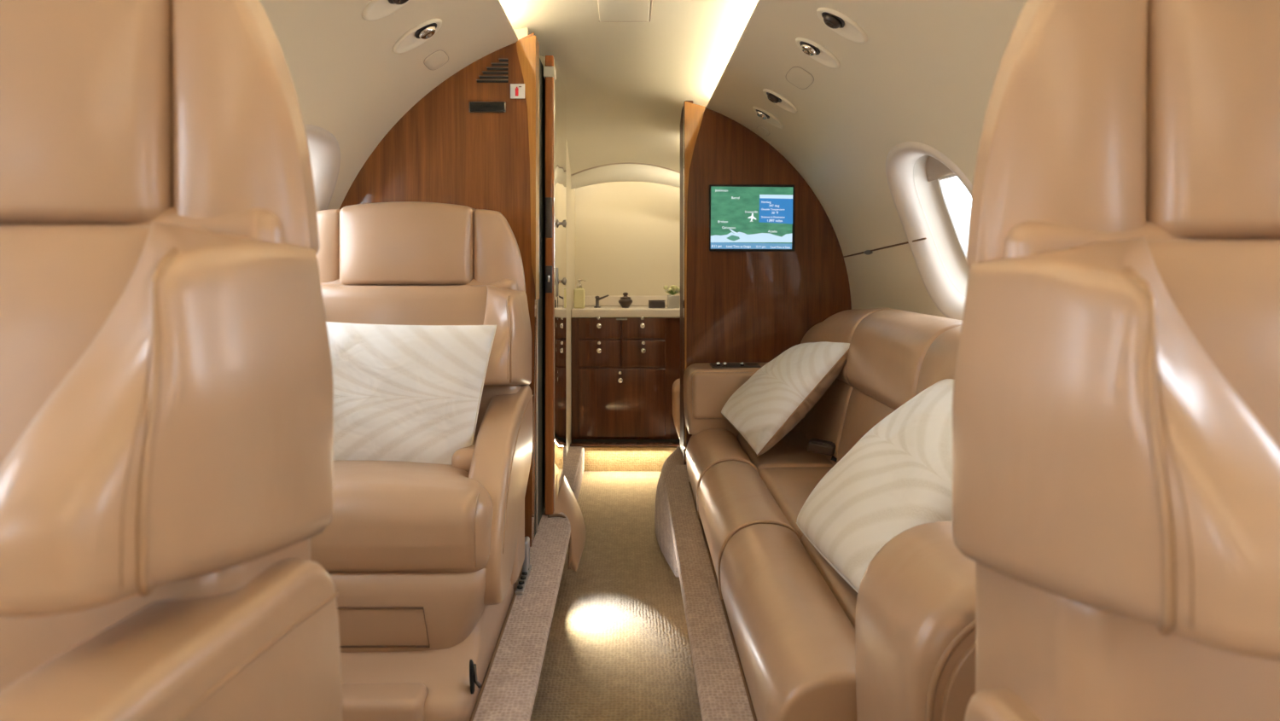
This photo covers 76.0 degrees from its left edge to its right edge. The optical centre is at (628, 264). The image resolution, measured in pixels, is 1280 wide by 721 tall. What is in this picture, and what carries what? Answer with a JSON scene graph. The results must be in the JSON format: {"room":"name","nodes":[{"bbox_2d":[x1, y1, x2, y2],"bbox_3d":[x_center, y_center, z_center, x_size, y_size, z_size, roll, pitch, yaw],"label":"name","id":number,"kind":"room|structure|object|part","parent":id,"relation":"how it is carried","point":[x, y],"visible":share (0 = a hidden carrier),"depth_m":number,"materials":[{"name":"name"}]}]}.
{"room":"aircraft cabin","nodes":[
{"label":"aircraft cabin","id":0,"kind":"room"},
{"bbox_2d":[258,0,575,510],"bbox_3d":[-0.592,0.160,0.885,0.614,1.720,6.970,0,0,0],"label":"wall","id":1,"kind":"structure","parent":0,"point":[350,83],"depth_m":1.94,"materials":[{"name":"beige plastic"}]},
{"bbox_2d":[304,124,340,211],"bbox_3d":[-0.880,-0.081,1.930,0.321,0.490,0.587,0,0,0],"label":"window","id":2,"kind":"structure","parent":1,"relation":"in","point":[324,149],"depth_m":2.09,"materials":[{"name":"beige"}]},
{"bbox_2d":[361,0,410,20],"bbox_3d":[-0.486,-0.539,1.670,0.115,0.078,0.099,0,0,0],"label":"light","id":3,"kind":"object","parent":1,"relation":"attached to","point":[375,9],"visible":1,"depth_m":1.68,"materials":[{"name":"beige plastic"}]},
{"bbox_2d":[392,18,442,53],"bbox_3d":[-0.494,-0.534,1.910,0.114,0.079,0.099,0,0,0],"label":"light","id":4,"kind":"object","parent":1,"relation":"in","point":[419,34],"visible":1,"depth_m":1.90,"materials":[{"name":"beige plastic"}]},
{"bbox_2d":[414,23,436,38],"bbox_3d":[-0.473,-0.546,1.910,0.050,0.035,0.058,0,0,0],"label":"socket","id":5,"kind":"object","parent":4,"relation":"attached to","point":[427,30],"depth_m":1.90,"materials":[{"name":"silver metal"}]},
{"bbox_2d":[423,49,448,69],"bbox_3d":[-0.500,-0.531,2.130,0.053,0.037,0.121,0,0,0],"label":"cover","id":6,"kind":"object","parent":1,"relation":"attached to","point":[437,59],"visible":1,"depth_m":2.12,"materials":[{"name":"beige plastic"}]},
{"bbox_2d":[469,570,522,720],"bbox_3d":[-0.276,0.798,1.625,0.007,0.006,1.250,0,0,0],"label":"trim","id":7,"kind":"structure","parent":1,"relation":"attached to","point":[473,715],"depth_m":1.64,"materials":[{"name":"brown"}]},
{"bbox_2d":[498,0,518,40],"bbox_3d":[-0.381,-0.647,-0.090,0.139,0.106,5.020,0,0,0],"label":"trim","id":8,"kind":"structure","parent":1,"relation":"attached to","point":[498,0],"depth_m":2.12,"materials":[{"name":"beige"}]},
{"bbox_2d":[534,58,545,537],"bbox_3d":[-0.308,0.080,2.797,0.064,1.440,0.805,0,0,0],"label":"trim","id":9,"kind":"structure","parent":1,"relation":"attached to","point":[541,301],"depth_m":2.59,"materials":[{"name":"grey"}]},
{"bbox_2d":[543,55,566,515],"bbox_3d":[-0.238,0.066,2.844,0.066,1.461,0.512,0,0,0],"label":"door","id":10,"kind":"structure","parent":1,"relation":"in","point":[555,93],"depth_m":2.65,"materials":[{"name":"brown wood"}]},
{"bbox_3d":[-0.254,0.047,2.600,0.022,0.086,0.009,0,0,0],"label":"lock plate","id":11,"kind":"part","parent":10,"relation":"part of","materials":[{"name":"brown metal"}]},
{"bbox_3d":[-0.254,-0.149,2.600,0.022,0.128,0.009,0,0,0],"label":"lock plate","id":12,"kind":"part","parent":10,"relation":"part of","materials":[{"name":"brown metal"}]},
{"bbox_2d":[553,58,566,509],"bbox_3d":[-0.238,0.062,2.853,0.004,1.435,0.483,0,0,0],"label":"mirror","id":13,"kind":"object","parent":10,"relation":"attached to","point":[560,93],"depth_m":2.82,"materials":[{"name":"white mirror"}]},
{"bbox_3d":[-0.221,-0.135,2.700,0.031,0.028,0.028,0,0,0],"label":"bolt knob","id":14,"kind":"part","parent":10,"relation":"part of","materials":[{"name":"silver metal"}]},
{"bbox_3d":[-0.221,0.055,2.700,0.031,0.028,0.028,0,0,0],"label":"knob","id":15,"kind":"part","parent":10,"relation":"part of","materials":[{"name":"silver metal"}]},
{"bbox_2d":[547,513,571,569],"bbox_3d":[-0.208,0.866,2.572,0.102,0.152,0.042,0,0,41],"label":"trim","id":16,"kind":"structure","parent":1,"relation":"attached to","point":[553,514],"depth_m":2.54,"materials":[{"name":"brown"}]},
{"bbox_2d":[564,446,584,501],"bbox_3d":[-0.258,0.938,3.575,0.085,0.125,0.750,0,0,0],"label":"trim","id":17,"kind":"structure","parent":1,"relation":"attached to","point":[575,456],"depth_m":3.59,"materials":[{"name":"beige carpet"}]},
{"bbox_2d":[570,442,680,446],"bbox_3d":[0.077,0.873,3.975,0.725,0.010,0.050,0,0,0],"label":"trim","id":18,"kind":"structure","parent":1,"relation":"attached to","point":[571,444],"depth_m":3.96,"materials":[{"name":"brown wood"}]},
{"bbox_2d":[570,162,680,189],"bbox_3d":[0.000,-0.415,4.049,0.880,0.200,0.018,0,0,0],"label":"trim","id":19,"kind":"structure","parent":1,"relation":"attached to","point":[619,172],"depth_m":4.04,"materials":[{"name":"beige"}]},
{"bbox_2d":[339,32,539,546],"bbox_3d":[-0.581,0.070,2.349,0.637,1.451,0.090,0,0,0],"label":"wall","id":20,"kind":"structure","parent":0,"point":[439,151],"depth_m":2.31,"materials":[{"name":"brown wood"}]},
{"bbox_2d":[469,101,506,112],"bbox_3d":[-0.398,-0.443,2.306,0.104,0.030,0.008,0,0,0],"label":"display unit","id":21,"kind":"object","parent":20,"relation":"attached to","point":[474,107],"visible":1,"depth_m":2.30,"materials":[{"name":"black plastic"}]},
{"bbox_2d":[476,58,508,82],"bbox_3d":[-0.385,-0.546,2.308,0.090,0.067,0.006,0,0,0],"label":"air vent","id":22,"kind":"object","parent":20,"relation":"in","point":[500,60],"visible":1,"depth_m":2.31,"materials":[{"name":"black plastic"}]},
{"bbox_2d":[510,83,524,98],"bbox_3d":[-0.313,-0.487,2.302,0.042,0.041,0.004,0,0,0],"label":"sign","id":23,"kind":"object","parent":20,"relation":"attached to","point":[517,90],"visible":1,"depth_m":2.30,"materials":[{"name":"white plastic"}]},
{"bbox_2d":[535,332,537,532],"bbox_3d":[-0.272,0.085,2.415,0.007,1.410,0.007,0,0,0],"label":"trim","id":24,"kind":"structure","parent":20,"relation":"attached to","point":[536,453],"depth_m":2.41,"materials":[{"name":"beige"}]},
{"bbox_2d":[473,510,570,720],"bbox_3d":[-0.562,0.900,0.040,0.775,0.200,5.280,0,0,0],"label":"floor","id":25,"kind":"structure","parent":0,"point":[510,689],"depth_m":1.77,"materials":[{"name":"beige carpet"}]},
{"bbox_2d":[0,0,342,720],"bbox_3d":[-0.562,0.267,0.370,0.642,1.063,0.790,0,0,0],"label":"seat","id":26,"kind":"object","parent":25,"relation":"on","point":[166,388],"visible":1,"depth_m":0.57,"materials":[{"name":"beige leather"}]},
{"bbox_2d":[0,0,173,225],"bbox_3d":[-0.562,-0.147,0.692,0.381,0.235,0.147,0,0,0],"label":"cushion","id":27,"kind":"object","parent":26,"relation":"on","point":[86,86],"depth_m":0.63,"materials":[{"name":"beige leather"}]},
{"bbox_3d":[-0.562,0.239,0.609,0.485,0.538,0.182,0,0,0],"label":"backrest","id":28,"kind":"part","parent":26,"relation":"part of","materials":[{"name":"beige leather"}]},
{"bbox_3d":[-0.283,0.417,0.431,0.080,0.416,0.558,0,0,0],"label":"armrest","id":29,"kind":"part","parent":26,"relation":"part of","materials":[{"name":"beige leather"}]},
{"bbox_3d":[-0.562,0.096,0.705,0.555,0.285,0.110,0,0,0],"label":"frame","id":30,"kind":"part","parent":26,"relation":"part of","materials":[{"name":"beige leather"}]},
{"bbox_2d":[310,201,533,720],"bbox_3d":[-0.558,0.320,1.760,0.631,0.956,0.790,0,0,0],"label":"armchair","id":31,"kind":"object","parent":25,"relation":"on","point":[423,561],"visible":0.64,"depth_m":1.59,"materials":[{"name":"beige leather"}]},
{"bbox_3d":[-0.534,0.762,1.403,0.369,0.064,0.075,0,0,0],"label":"drawer","id":32,"kind":"part","parent":31,"relation":"part of","materials":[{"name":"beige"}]},
{"bbox_2d":[310,460,493,572],"bbox_3d":[-0.557,0.500,1.735,0.586,0.189,0.490,0,0,0],"label":"seat cushion","id":33,"kind":"object","parent":31,"relation":"on","point":[388,516],"depth_m":1.51,"materials":[{"name":"beige leather"}]},
{"bbox_2d":[339,201,475,285],"bbox_3d":[-0.558,-0.053,2.082,0.335,0.210,0.147,0,0,0],"label":"cushion","id":34,"kind":"object","parent":31,"relation":"on","point":[392,242],"depth_m":2.02,"materials":[{"name":"beige leather"}]},
{"bbox_3d":[-0.558,0.321,1.999,0.485,0.538,0.182,0,0,0],"label":"backrest","id":35,"kind":"part","parent":31,"relation":"part of","materials":[{"name":"beige leather"}]},
{"bbox_2d":[325,321,496,465],"bbox_3d":[-0.514,0.297,1.796,0.447,0.339,0.192,0,0,0],"label":"throw pillow","id":36,"kind":"object","parent":31,"relation":"on","point":[413,393],"visible":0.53,"depth_m":1.72,"materials":[{"name":"cream fabric"},{"name":"ivory fabric"}]},
{"bbox_3d":[-0.558,0.177,2.095,0.555,0.285,0.110,0,0,0],"label":"frame","id":37,"kind":"part","parent":31,"relation":"part of","materials":[{"name":"beige leather"}]},
{"bbox_3d":[-0.267,0.722,1.438,0.007,0.036,0.023,0,0,-43],"label":"recline lever","id":38,"kind":"part","parent":31,"relation":"part of","materials":[{"name":"brown metal"}]},
{"bbox_3d":[-0.285,0.484,1.824,0.080,0.376,0.555,0,0,0],"label":"armrest","id":39,"kind":"part","parent":31,"relation":"part of","materials":[{"name":"beige leather"}]},
{"bbox_2d":[514,536,531,594],"bbox_3d":[-0.266,0.757,2.070,0.020,0.085,0.180,0,0,0],"label":"track","id":40,"kind":"object","parent":25,"relation":"on","point":[526,567],"visible":0.93,"depth_m":2.11,"materials":[{"name":"grey metal"}]},
{"bbox_3d":[-0.266,0.795,2.070,0.020,0.010,0.180,0,0,0],"label":"rail","id":41,"kind":"part","parent":40,"relation":"part of","materials":[{"name":"grey metal"}]},
{"bbox_2d":[513,27,540,56],"bbox_3d":[-0.450,-0.670,3.385,0.300,0.140,1.910,0,0,0],"label":"ceiling","id":42,"kind":"structure","parent":0,"point":[520,32],"depth_m":2.43,"materials":[{"name":"beige"}]},
{"bbox_2d":[530,471,702,720],"bbox_3d":[0.000,1.015,0.680,0.720,0.030,6.560,0,0,0],"label":"floor","id":43,"kind":"structure","parent":0,"point":[618,648],"depth_m":2.27,"materials":[{"name":"beige carpet"}]},
{"bbox_2d":[553,474,586,571],"bbox_3d":[-0.196,0.858,2.735,0.087,0.281,0.257,0,0,11],"label":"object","id":44,"kind":"object","parent":43,"relation":"on","point":[567,503],"visible":0.88,"depth_m":2.70,"materials":[{"name":"brown leather"}]},
{"bbox_2d":[575,181,680,296],"bbox_3d":[0.000,0.135,4.340,1.900,1.770,0.040,0,0,0],"label":"wall","id":45,"kind":"structure","parent":0,"point":[627,234],"depth_m":4.32,"materials":[{"name":"beige paint"}]},
{"bbox_2d":[585,296,680,306],"bbox_3d":[0.058,0.192,4.310,0.684,0.054,0.020,0,0,0],"label":"trim","id":46,"kind":"structure","parent":45,"relation":"attached to","point":[590,300],"depth_m":4.30,"materials":[{"name":"beige stone"}]},
{"bbox_2d":[499,0,758,174],"bbox_3d":[0.000,-0.540,0.720,0.880,0.360,6.640,0,0,0],"label":"ceiling","id":47,"kind":"structure","parent":0,"point":[627,85],"depth_m":2.93,"materials":[{"name":"beige"}]},
{"bbox_2d":[597,0,652,22],"bbox_3d":[-0.012,-0.719,2.067,0.152,0.009,0.694,0,0,0],"label":"ceiling hatch","id":48,"kind":"object","parent":47,"relation":"attached to","point":[609,10],"visible":1,"depth_m":2.30,"materials":[{"name":"beige plastic"}]},
{"bbox_2d":[582,446,677,471],"bbox_3d":[0.077,0.953,4.156,0.725,0.135,0.388,0,0,0],"label":"floor","id":49,"kind":"structure","parent":0,"point":[596,458],"depth_m":3.96,"materials":[{"name":"beige carpet"}]},
{"bbox_2d":[571,316,680,442],"bbox_3d":[-0.011,0.570,4.156,0.546,0.630,0.288,0,0,0],"label":"vanity cabinet","id":50,"kind":"object","parent":49,"relation":"on","point":[625,370],"visible":0.93,"depth_m":4.03,"materials":[{"name":"brown wood"}]},
{"bbox_3d":[-0.147,0.423,4.028,0.029,0.029,0.032,0,0,0],"label":"knob","id":51,"kind":"part","parent":50,"relation":"part of","materials":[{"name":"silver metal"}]},
{"bbox_3d":[-0.147,0.301,4.028,0.029,0.029,0.032,0,0,0],"label":"knob","id":52,"kind":"part","parent":50,"relation":"part of","materials":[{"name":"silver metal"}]},
{"bbox_3d":[-0.144,0.439,4.037,0.207,0.130,0.013,0,0,0],"label":"drawer","id":53,"kind":"part","parent":50,"relation":"part of","materials":[{"name":"brown wood"}]},
{"bbox_3d":[-0.144,0.315,4.037,0.207,0.101,0.013,0,0,0],"label":"drawer","id":54,"kind":"part","parent":50,"relation":"part of","materials":[{"name":"brown wood"}]},
{"bbox_3d":[-0.042,0.570,4.028,0.029,0.029,0.032,0,0,0],"label":"knob","id":55,"kind":"part","parent":50,"relation":"part of","materials":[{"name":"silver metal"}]},
{"bbox_3d":[-0.034,0.682,4.037,0.428,0.340,0.013,0,0,0],"label":"door","id":56,"kind":"part","parent":50,"relation":"part of","materials":[{"name":"brown wood"}]},
{"bbox_2d":[570,306,680,317],"bbox_3d":[0.008,0.240,4.163,0.584,0.042,0.271,0,0,0],"label":"countertop","id":57,"kind":"structure","parent":50,"relation":"on","point":[588,311],"depth_m":4.03,"materials":[{"name":"beige stone"}]},
{"bbox_2d":[573,279,585,308],"bbox_3d":[-0.246,0.146,4.099,0.060,0.146,0.041,0,0,0],"label":"soap bottle","id":58,"kind":"object","parent":57,"relation":"on","point":[578,293],"visible":1,"depth_m":4.08,"materials":[{"name":"beige plastic"}]},
{"bbox_2d":[593,294,609,308],"bbox_3d":[-0.141,0.185,4.148,0.079,0.068,0.034,0,0,31],"label":"faucet","id":59,"kind":"object","parent":57,"relation":"on","point":[597,298],"visible":1,"depth_m":4.15,"materials":[{"name":"brown metal"}]},
{"bbox_2d":[618,292,632,308],"bbox_3d":[-0.017,0.180,4.160,0.072,0.078,0.072,0,0,0],"label":"jar","id":60,"kind":"object","parent":57,"relation":"on","point":[625,301],"visible":1,"depth_m":4.14,"materials":[{"name":"brown ceramic"}]},
{"bbox_3d":[-0.017,0.157,4.160,0.054,0.032,0.054,0,0,0],"label":"lid","id":61,"kind":"part","parent":60,"relation":"part of","materials":[{"name":"brown plastic"}]},
{"bbox_2d":[648,299,665,308],"bbox_3d":[0.141,0.199,4.125,0.084,0.040,0.052,0,0,0],"label":"tissue box","id":62,"kind":"object","parent":57,"relation":"on","point":[652,303],"visible":1,"depth_m":4.10,"materials":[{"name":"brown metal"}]},
{"bbox_3d":[0.141,0.182,4.125,0.084,0.006,0.052,0,0,0],"label":"box lid","id":63,"kind":"part","parent":62,"relation":"part of","materials":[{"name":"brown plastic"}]},
{"bbox_2d":[663,285,680,308],"bbox_3d":[0.220,0.162,4.121,0.100,0.115,0.087,0,0,-17],"label":"flower vase","id":64,"kind":"object","parent":57,"relation":"on","point":[672,299],"visible":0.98,"depth_m":4.09,"materials":[{"name":"white ceramic"}]},
{"bbox_3d":[0.067,0.301,4.028,0.029,0.029,0.032,0,0,0],"label":"knob","id":65,"kind":"part","parent":50,"relation":"part of","materials":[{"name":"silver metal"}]},
{"bbox_3d":[0.071,0.423,4.028,0.029,0.029,0.032,0,0,0],"label":"knob","id":66,"kind":"part","parent":50,"relation":"part of","materials":[{"name":"silver metal"}]},
{"bbox_3d":[0.073,0.439,4.037,0.216,0.130,0.013,0,0,0],"label":"drawer","id":67,"kind":"part","parent":50,"relation":"part of","materials":[{"name":"brown wood"}]},
{"bbox_3d":[0.073,0.315,4.037,0.216,0.101,0.013,0,0,0],"label":"drawer","id":68,"kind":"part","parent":50,"relation":"part of","materials":[{"name":"brown wood"}]},
{"bbox_2d":[672,378,680,439],"bbox_3d":[0.318,0.713,3.815,0.225,0.345,0.230,0,0,0],"label":"seat","id":69,"kind":"object","parent":49,"relation":"on","point":[676,386],"visible":0.16,"depth_m":3.72,"materials":[{"name":"beige leather"}]},
{"bbox_2d":[664,465,753,720],"bbox_3d":[0.540,0.900,0.350,0.820,0.200,5.900,0,0,0],"label":"floor","id":70,"kind":"structure","parent":0,"point":[722,695],"depth_m":1.86,"materials":[{"name":"beige carpet"}]},
{"bbox_2d":[683,308,975,720],"bbox_3d":[0.537,0.470,2.112,0.653,0.662,2.325,0,0,0],"label":"sofa","id":71,"kind":"object","parent":70,"relation":"on","point":[811,647],"visible":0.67,"depth_m":1.59,"materials":[{"name":"beige leather"}]},
{"bbox_3d":[0.407,0.390,3.145,0.185,0.012,0.110,0,0,0],"label":"control panel","id":72,"kind":"part","parent":71,"relation":"part of","materials":[{"name":"brown plastic"}]},
{"bbox_3d":[0.458,0.524,3.167,0.484,0.271,0.215,0,0,0],"label":"armrest","id":73,"kind":"part","parent":71,"relation":"part of","materials":[{"name":"beige leather"}]},
{"bbox_2d":[720,341,849,456],"bbox_3d":[0.519,0.425,2.775,0.368,0.360,0.454,0,0,0],"label":"throw pillow","id":74,"kind":"object","parent":71,"relation":"on","point":[779,394],"visible":0.99,"depth_m":2.61,"materials":[{"name":"beige fabric"}]},
{"bbox_2d":[736,431,833,471],"bbox_3d":[0.551,0.681,2.922,0.298,0.118,0.695,0,0,0],"label":"seat cushion","id":75,"kind":"object","parent":71,"relation":"on","point":[791,451],"depth_m":2.69,"materials":[{"name":"beige leather"}]},
{"bbox_2d":[758,467,831,539],"bbox_3d":[0.551,0.681,2.260,0.298,0.118,0.610,0,0,0],"label":"seat cushion","id":76,"kind":"object","parent":71,"relation":"on","point":[789,488],"depth_m":2.32,"materials":[{"name":"beige leather"}]},
{"bbox_2d":[807,438,837,461],"bbox_3d":[0.623,0.590,2.596,0.110,0.065,0.060,0,0,20],"label":"belt","id":77,"kind":"object","parent":71,"relation":"on","point":[816,445],"visible":0.84,"depth_m":2.58,"materials":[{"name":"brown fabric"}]},
{"bbox_3d":[0.612,0.563,2.600,0.064,0.012,0.044,0,0,20],"label":"buckle plate","id":78,"kind":"part","parent":77,"relation":"part of","materials":[{"name":"brown metal"}]},
{"bbox_3d":[0.737,0.502,2.922,0.187,0.316,0.695,0,0,0],"label":"backrest","id":79,"kind":"part","parent":71,"relation":"part of","materials":[{"name":"beige leather"}]},
{"bbox_2d":[800,535,857,628],"bbox_3d":[0.551,0.681,1.583,0.298,0.118,0.725,0,0,0],"label":"seat cushion","id":80,"kind":"object","parent":71,"relation":"on","point":[846,596],"depth_m":1.63,"materials":[{"name":"beige leather"}]},
{"bbox_3d":[0.737,0.502,2.260,0.187,0.316,0.610,0,0,0],"label":"backrest","id":81,"kind":"part","parent":71,"relation":"part of","materials":[{"name":"beige leather"}]},
{"bbox_2d":[796,378,954,593],"bbox_3d":[0.584,0.423,1.660,0.406,0.386,0.486,0,0,0],"label":"throw pillow","id":82,"kind":"object","parent":71,"relation":"on","point":[897,478],"visible":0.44,"depth_m":1.57,"materials":[{"name":"beige fabric"}]},
{"bbox_3d":[0.564,0.583,1.085,0.472,0.428,0.260,0,0,0],"label":"armrest","id":83,"kind":"part","parent":71,"relation":"part of","materials":[{"name":"beige leather"}]},
{"bbox_3d":[0.561,0.593,0.970,0.398,0.375,0.040,0,0,0],"label":"arm panel","id":84,"kind":"part","parent":71,"relation":"part of","materials":[{"name":"beige leather"}]},
{"bbox_2d":[952,0,1279,720],"bbox_3d":[0.572,0.268,0.348,0.629,1.061,0.790,0,0,0],"label":"seat","id":85,"kind":"object","parent":70,"relation":"on","point":[1116,396],"visible":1,"depth_m":0.56,"materials":[{"name":"beige leather"}]},
{"bbox_3d":[0.298,0.402,0.429,0.080,0.180,0.438,0,0,0],"label":"armrest","id":86,"kind":"part","parent":85,"relation":"part of","materials":[{"name":"beige leather"}]},
{"bbox_3d":[0.577,0.107,0.683,0.555,0.285,0.110,0,0,0],"label":"frame","id":87,"kind":"part","parent":85,"relation":"part of","materials":[{"name":"beige leather"}]},
{"bbox_3d":[0.577,0.251,0.587,0.485,0.538,0.182,0,0,0],"label":"backrest","id":88,"kind":"part","parent":85,"relation":"part of","materials":[{"name":"beige leather"}]},
{"bbox_2d":[1146,0,1279,239],"bbox_3d":[0.577,-0.141,0.669,0.338,0.245,0.147,0,0,0],"label":"cushion","id":89,"kind":"object","parent":85,"relation":"on","point":[1213,66],"depth_m":0.61,"materials":[{"name":"beige leather"}]},
{"bbox_2d":[683,101,851,465],"bbox_3d":[0.560,0.147,3.312,0.677,1.605,0.056,0,0,0],"label":"wall","id":90,"kind":"structure","parent":0,"point":[739,306],"depth_m":3.29,"materials":[{"name":"brown wood"}]},
{"bbox_2d":[680,100,693,459],"bbox_3d":[0.242,0.160,3.458,0.036,1.640,0.324,0,0,0],"label":"trim","id":91,"kind":"structure","parent":90,"relation":"attached to","point":[691,101],"depth_m":3.45,"materials":[{"name":"brown wood"}]},
{"bbox_2d":[709,184,794,251],"bbox_3d":[0.493,-0.187,3.283,0.342,0.267,0.018,0,0,0],"label":"monitor","id":92,"kind":"object","parent":90,"relation":"attached to","point":[743,218],"visible":1,"depth_m":3.28,"materials":[{"name":"glass display screen"},{"name":"black plastic"}]},
{"bbox_3d":[0.588,-0.221,3.276,0.136,0.118,0.001,0,0,0],"label":"screen info panel","id":93,"kind":"part","parent":92,"relation":"part of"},
{"bbox_2d":[706,0,1027,317],"bbox_3d":[0.605,0.086,0.885,0.587,1.429,6.970,0,0,0],"label":"wall","id":94,"kind":"structure","parent":0,"point":[925,72],"depth_m":2.17,"materials":[{"name":"beige plastic"}]},
{"bbox_2d":[654,445,684,576],"bbox_3d":[0.199,0.903,3.135,0.202,0.194,1.030,0,0,0],"label":"trim","id":95,"kind":"structure","parent":94,"relation":"attached to","point":[662,524],"depth_m":2.90,"materials":[{"name":"beige leather"}]},
{"bbox_2d":[688,482,757,720],"bbox_3d":[0.222,0.798,2.000,0.007,0.006,2.000,0,0,0],"label":"trim","id":96,"kind":"structure","parent":94,"relation":"attached to","point":[749,699],"depth_m":1.78,"materials":[{"name":"brown"}]},
{"bbox_2d":[706,0,759,106],"bbox_3d":[0.381,-0.647,0.400,0.139,0.106,6.000,0,0,0],"label":"trim","id":97,"kind":"structure","parent":94,"relation":"attached to","point":[759,0],"depth_m":2.37,"materials":[{"name":"beige"}]},
{"bbox_2d":[752,106,784,128],"bbox_3d":[0.501,-0.529,2.940,0.113,0.080,0.099,0,0,0],"label":"air vent","id":98,"kind":"object","parent":94,"relation":"in","point":[762,113],"visible":1,"depth_m":2.93,"materials":[{"name":"beige plastic"}]},
{"bbox_2d":[762,88,797,113],"bbox_3d":[0.494,-0.534,2.670,0.114,0.079,0.099,0,0,0],"label":"light","id":99,"kind":"object","parent":94,"relation":"attached to","point":[777,99],"visible":1,"depth_m":2.66,"materials":[{"name":"beige plastic"}]},
{"bbox_2d":[785,66,814,89],"bbox_3d":[0.491,-0.537,2.360,0.064,0.043,0.177,0,0,0],"label":"cover","id":100,"kind":"object","parent":94,"relation":"attached to","point":[799,77],"visible":1,"depth_m":2.35,"materials":[{"name":"beige plastic"}]},
{"bbox_2d":[795,37,840,68],"bbox_3d":[0.483,-0.541,2.090,0.115,0.078,0.099,0,0,0],"label":"air vent","id":101,"kind":"object","parent":94,"relation":"in","point":[816,51],"visible":1,"depth_m":2.08,"materials":[{"name":"beige plastic"}]},
{"bbox_2d":[799,40,820,54],"bbox_3d":[0.462,-0.553,2.090,0.051,0.034,0.058,0,0,0],"label":"socket","id":102,"kind":"object","parent":101,"relation":"attached to","point":[807,47],"depth_m":2.07,"materials":[{"name":"silver metal"}]},
{"bbox_2d":[816,7,867,43],"bbox_3d":[0.483,-0.541,1.850,0.115,0.078,0.099,0,0,0],"label":"light","id":103,"kind":"object","parent":94,"relation":"attached to","point":[838,22],"visible":1,"depth_m":1.84,"materials":[{"name":"beige plastic"}]},
{"bbox_2d":[821,11,844,28],"bbox_3d":[0.462,-0.553,1.850,0.051,0.034,0.058,0,0,0],"label":"socket","id":104,"kind":"object","parent":103,"relation":"attached to","point":[831,20],"depth_m":1.84,"materials":[{"name":"brown metal"}]},
{"bbox_2d":[843,237,926,257],"bbox_3d":[0.854,-0.052,2.810,0.009,0.050,0.940,0,0,1],"label":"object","id":105,"kind":"object","parent":94,"relation":"attached to","point":[867,252],"visible":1,"depth_m":2.78,"materials":[{"name":"brown wood"}]},
{"bbox_2d":[885,141,972,319],"bbox_3d":[0.880,-0.081,2.190,0.321,0.490,0.587,0,0,0],"label":"window","id":106,"kind":"structure","parent":94,"relation":"in","point":[928,189],"depth_m":2.36,"materials":[{"name":"beige plastic"}]},
{"bbox_2d":[925,155,954,181],"bbox_3d":[0.841,-0.278,2.190,0.047,0.079,0.376,0,0,0],"label":"shade","id":107,"kind":"object","parent":106,"relation":"attached to","point":[935,170],"depth_m":2.27,"materials":[{"name":"beige"}]},
{"bbox_3d":[0.856,-0.235,2.190,0.008,0.008,0.120,0,0,0],"label":"shade pull","id":108,"kind":"part","parent":106,"relation":"part of","materials":[{"name":"beige plastic"}]},
{"bbox_3d":[0.946,-0.130,2.190,0.189,0.374,0.359,0,0,0],"label":"frame","id":109,"kind":"part","parent":106,"relation":"part of","materials":[{"name":"white plastic"}]}
]}

